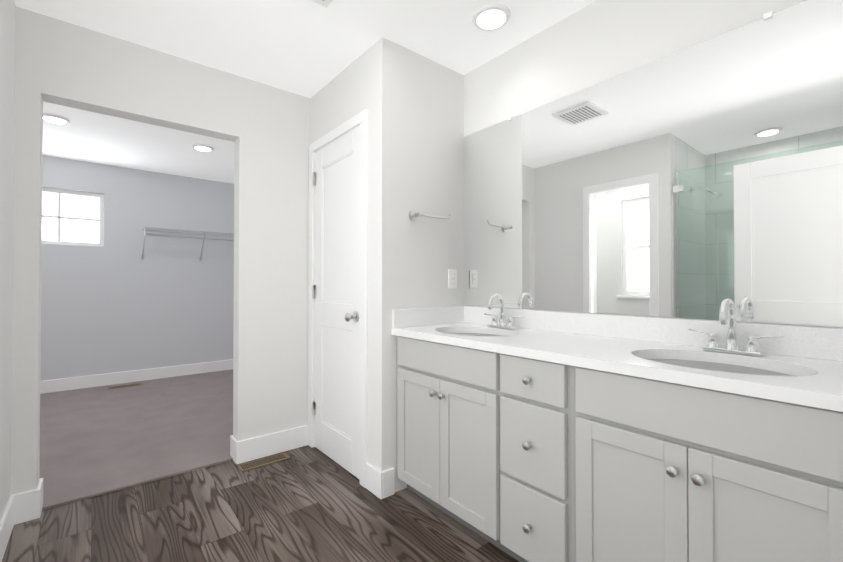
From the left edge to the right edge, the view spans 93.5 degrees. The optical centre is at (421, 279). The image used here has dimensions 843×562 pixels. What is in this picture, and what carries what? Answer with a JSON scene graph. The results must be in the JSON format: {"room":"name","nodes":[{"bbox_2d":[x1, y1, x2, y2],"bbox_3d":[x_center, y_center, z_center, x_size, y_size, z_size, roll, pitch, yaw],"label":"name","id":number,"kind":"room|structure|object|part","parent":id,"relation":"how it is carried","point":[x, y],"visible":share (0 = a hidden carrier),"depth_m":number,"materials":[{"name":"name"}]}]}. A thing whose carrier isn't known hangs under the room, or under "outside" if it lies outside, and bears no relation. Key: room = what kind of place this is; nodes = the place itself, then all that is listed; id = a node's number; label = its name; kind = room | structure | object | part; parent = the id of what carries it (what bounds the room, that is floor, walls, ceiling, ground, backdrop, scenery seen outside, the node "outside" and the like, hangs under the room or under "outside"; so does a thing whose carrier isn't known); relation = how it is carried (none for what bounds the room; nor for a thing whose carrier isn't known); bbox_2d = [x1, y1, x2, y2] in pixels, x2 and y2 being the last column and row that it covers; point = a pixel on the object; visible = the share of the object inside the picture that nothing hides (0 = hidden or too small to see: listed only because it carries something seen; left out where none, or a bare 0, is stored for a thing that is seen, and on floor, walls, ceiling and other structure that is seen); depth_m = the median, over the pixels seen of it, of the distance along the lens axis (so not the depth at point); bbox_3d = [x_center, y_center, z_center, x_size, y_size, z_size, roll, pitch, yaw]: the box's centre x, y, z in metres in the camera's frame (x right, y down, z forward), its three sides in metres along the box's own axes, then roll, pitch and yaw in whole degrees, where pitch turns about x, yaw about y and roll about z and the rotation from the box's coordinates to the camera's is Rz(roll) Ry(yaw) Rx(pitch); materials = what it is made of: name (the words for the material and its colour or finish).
{"room":"bathroom","nodes":[
{"label":"bathroom","id":0,"kind":"room"},
{"bbox_2d":[0,0,15,520],"bbox_3d":[-1.757,-0.078,1.572,0.120,2.440,0.658,0,-1,-40],"label":"wall","id":1,"kind":"structure","parent":0,"point":[7,56],"depth_m":1.73,"materials":[{"name":"white paint"}]},
{"bbox_2d":[0,491,27,561],"bbox_3d":[-1.721,1.073,1.638,0.033,0.140,0.586,0,-1,-40],"label":"baseboard","id":2,"kind":"structure","parent":1,"relation":"attached to","point":[26,506],"depth_m":1.81,"materials":[{"name":"white wood"}]},
{"bbox_2d":[39,369,232,509],"bbox_3d":[-2.475,1.205,3.409,3.280,0.112,2.965,0,-1,-40],"label":"floor","id":3,"kind":"structure","parent":0,"point":[98,440],"depth_m":2.95,"materials":[{"name":"grey carpet"}]},
{"bbox_2d":[108,383,142,388],"bbox_3d":[-3.218,1.154,4.310,0.300,0.006,0.090,0,-1,-40],"label":"floor vent","id":4,"kind":"object","parent":3,"relation":"in","point":[129,385],"visible":1,"depth_m":4.29,"materials":[{"name":"brown metal"}]},
{"bbox_2d":[40,155,233,380],"bbox_3d":[-3.104,-0.046,4.746,2.566,2.440,0.120,0,-1,-40],"label":"wall","id":5,"kind":"structure","parent":0,"point":[168,301],"depth_m":4.55,"materials":[{"name":"white paint"}]},
{"bbox_2d":[42,187,103,246],"bbox_3d":[-3.817,-0.659,4.180,0.736,0.584,0.045,0,-1,-40],"label":"window frame","id":6,"kind":"structure","parent":5,"relation":"in","point":[101,220],"depth_m":4.25,"materials":[{"name":"white"}]},
{"bbox_2d":[40,359,232,393],"bbox_3d":[-3.337,1.101,4.455,3.040,0.140,0.014,0,-1,-40],"label":"baseboard","id":7,"kind":"structure","parent":5,"relation":"attached to","point":[64,384],"depth_m":4.48,"materials":[{"name":"white wood"}]},
{"bbox_2d":[141,227,233,261],"bbox_3d":[-2.599,-0.400,4.887,1.372,0.352,0.311,0,-1,-40],"label":"shelf","id":8,"kind":"object","parent":5,"relation":"attached to","point":[204,233],"visible":0.67,"depth_m":4.63,"materials":[{"name":"silver metal"}]},
{"bbox_2d":[11,6,309,494],"bbox_3d":[-1.524,-0.071,2.268,3.040,2.440,0.120,0,-1,-40],"label":"wall","id":9,"kind":"structure","parent":0,"point":[271,240],"depth_m":2.43,"materials":[{"name":"white paint"}]},
{"bbox_2d":[28,478,42,514],"bbox_3d":[-2.331,1.073,1.678,1.059,0.140,0.014,0,-1,-40],"label":"baseboard","id":10,"kind":"structure","parent":9,"relation":"attached to","point":[35,497],"depth_m":1.90,"materials":[{"name":"white wood"}]},
{"bbox_2d":[230,435,234,456],"bbox_3d":[-0.818,1.086,2.925,1.099,0.140,0.014,0,-1,-40],"label":"baseboard","id":11,"kind":"structure","parent":9,"relation":"attached to","point":[231,437],"depth_m":2.56,"materials":[{"name":"white wood"}]},
{"bbox_2d":[232,425,307,463],"bbox_3d":[-0.971,1.083,2.628,0.484,0.140,0.017,0,-1,-40],"label":"baseboard","id":12,"kind":"structure","parent":9,"relation":"attached to","point":[250,449],"depth_m":2.60,"materials":[{"name":"white wood"}]},
{"bbox_2d":[2,445,518,561],"bbox_3d":[-0.223,1.191,1.429,2.323,0.100,2.955,0,-1,-40],"label":"floor","id":13,"kind":"structure","parent":0,"point":[307,503],"depth_m":1.86,"materials":[{"name":"brown wood"}]},
{"bbox_2d":[237,452,290,471],"bbox_3d":[-0.992,1.148,2.507,0.300,0.006,0.105,0,-1,-40],"label":"floor vent","id":14,"kind":"object","parent":13,"relation":"in","point":[243,467],"visible":1,"depth_m":2.50,"materials":[{"name":"brown metal"}]},
{"bbox_2d":[391,333,842,561],"bbox_3d":[0.631,0.716,1.582,0.570,0.852,1.844,0,-1,-40],"label":"bathroom vanity","id":15,"kind":"object","parent":13,"relation":"on","point":[523,435],"depth_m":1.24,"materials":[{"name":"grey wood"}]},
{"bbox_2d":[391,321,842,404],"bbox_3d":[0.639,0.271,1.593,0.553,0.035,1.848,0,-1,-40],"label":"countertop","id":16,"kind":"structure","parent":15,"relation":"on","point":[613,352],"depth_m":1.33,"materials":[{"name":"white stone"}]},
{"bbox_2d":[435,329,510,336],"bbox_3d":[0.270,0.360,2.003,0.416,0.158,0.524,0,-1,-40],"label":"sink","id":17,"kind":"object","parent":16,"relation":"in","point":[466,332],"depth_m":2.16,"materials":[{"name":"white ceramic"}]},
{"bbox_2d":[483,293,526,328],"bbox_3d":[0.403,0.165,2.114,0.141,0.188,0.262,0,-1,-40],"label":"faucet","id":18,"kind":"object","parent":16,"relation":"on","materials":[{"name":"silver metal"}]},
{"bbox_2d":[635,349,818,384],"bbox_3d":[0.906,0.352,1.231,0.416,0.158,0.524,0,-1,-40],"label":"sink","id":19,"kind":"object","parent":16,"relation":"in","point":[756,368],"depth_m":1.30,"materials":[{"name":"white ceramic"}]},
{"bbox_2d":[687,298,786,356],"bbox_3d":[1.039,0.157,1.343,0.141,0.188,0.262,0,-1,-40],"label":"faucet","id":20,"kind":"object","parent":16,"relation":"on","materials":[{"name":"silver metal"}]},
{"bbox_2d":[14,0,595,183],"bbox_3d":[-1.535,-1.341,2.295,3.280,0.100,5.920,0,-1,-40],"label":"ceiling","id":21,"kind":"structure","parent":0,"point":[308,48],"depth_m":2.13,"materials":[{"name":"white paint"}]},
{"bbox_2d":[43,113,69,124],"bbox_3d":[-2.913,-1.272,3.147,0.190,0.020,0.190,0,-1,-40],"label":"recessed light","id":22,"kind":"object","parent":21,"relation":"in","point":[54,119],"visible":0.9,"depth_m":3.12,"materials":[{"name":"white"}]},
{"bbox_2d":[192,144,213,151],"bbox_3d":[-2.103,-1.265,3.815,0.190,0.020,0.190,0,-1,-40],"label":"recessed light","id":23,"kind":"object","parent":21,"relation":"in","point":[203,147],"visible":1,"depth_m":3.79,"materials":[{"name":"white"}]},
{"bbox_2d":[311,0,332,7],"bbox_3d":[-0.466,-1.287,1.658,0.300,0.019,0.300,0,-1,-40],"label":"ceiling vent","id":24,"kind":"object","parent":21,"relation":"in","point":[325,3],"visible":1,"depth_m":1.83,"materials":[{"name":"white"}]},
{"bbox_2d":[472,3,510,30],"bbox_3d":[0.343,-1.284,1.950,0.190,0.020,0.190,0,-1,-40],"label":"recessed light","id":25,"kind":"object","parent":21,"relation":"in","point":[491,16],"visible":0.98,"depth_m":1.93,"materials":[{"name":"white plastic"}]},
{"bbox_2d":[310,95,314,446],"bbox_3d":[-0.731,-0.066,2.800,0.090,2.440,0.070,0,-1,-40],"label":"wall","id":26,"kind":"structure","parent":0,"point":[312,112],"depth_m":2.78,"materials":[{"name":"white paint"}]},
{"bbox_2d":[314,45,372,464],"bbox_3d":[-0.470,-0.069,2.484,0.090,2.440,0.749,0,-1,-40],"label":"wall","id":27,"kind":"structure","parent":0,"point":[338,99],"depth_m":2.26,"materials":[{"name":"white paint"}]},
{"bbox_2d":[313,127,359,479],"bbox_3d":[-0.554,0.130,2.485,0.109,2.030,0.626,0,-1,-40],"label":"closet door","id":28,"kind":"structure","parent":27,"relation":"in","point":[336,289],"depth_m":2.48,"materials":[{"name":"white wood"}]},
{"bbox_3d":[-0.408,0.213,2.279,0.074,0.066,0.066,0,-1,-40],"label":"knob","id":29,"kind":"part","parent":28,"relation":"part of","materials":[{"name":"silver metal"}]},
{"bbox_2d":[308,109,367,487],"bbox_3d":[-0.512,0.102,2.520,0.106,2.100,0.759,0,-1,-40],"label":"door frame","id":30,"kind":"structure","parent":27,"relation":"attached to","point":[360,119],"depth_m":2.26,"materials":[{"name":"white wood"}]},
{"bbox_2d":[372,37,463,491],"bbox_3d":[-0.001,-0.070,2.327,0.615,2.440,0.090,0,-1,-40],"label":"wall","id":31,"kind":"structure","parent":0,"point":[418,132],"depth_m":2.21,"materials":[{"name":"white paint"}]},
{"bbox_2d":[391,306,462,328],"bbox_3d":[0.052,0.211,2.294,0.530,0.100,0.019,0,-1,-40],"label":"backsplash","id":32,"kind":"structure","parent":31,"relation":"attached to","point":[435,315],"depth_m":2.26,"materials":[{"name":"white stone"}]},
{"bbox_2d":[408,211,450,219],"bbox_3d":[0.054,-0.361,2.269,0.269,0.052,0.073,0,-1,-40],"label":"towel bar","id":33,"kind":"object","parent":31,"relation":"attached to","point":[412,215],"visible":1,"depth_m":2.21,"materials":[{"name":"silver metal"}]},
{"bbox_2d":[448,269,456,287],"bbox_3d":[0.191,-0.005,2.420,0.072,0.116,0.008,0,-1,-40],"label":"outlet","id":34,"kind":"object","parent":31,"relation":"attached to","point":[452,278],"visible":1,"depth_m":2.41,"materials":[{"name":"white plastic"}]},
{"bbox_2d":[463,306,842,360],"bbox_3d":[0.845,0.206,1.763,0.019,0.100,1.848,0,-1,-40],"label":"backsplash","id":35,"kind":"structure","parent":0,"relation":"attached to","point":[802,341],"depth_m":1.60,"materials":[{"name":"white stone"}]},
{"bbox_2d":[464,0,842,328],"bbox_3d":[0.607,-0.072,2.157,0.134,2.440,3.003,0,-1,-40],"label":"mirror","id":36,"kind":"object","parent":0,"point":[703,180],"depth_m":1.61,"materials":[{"name":"white mirror"}]},
{"label":"outside","id":37,"kind":"structure","parent":0,"visible":0},
{"bbox_2d":[42,192,99,242],"bbox_3d":[-3.846,-0.658,4.215,0.938,0.786,0.004,0,-1,-40],"label":"window","id":38,"kind":"structure","parent":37,"point":[72,230],"depth_m":4.27,"materials":[{"name":"white glass"}]}
]}

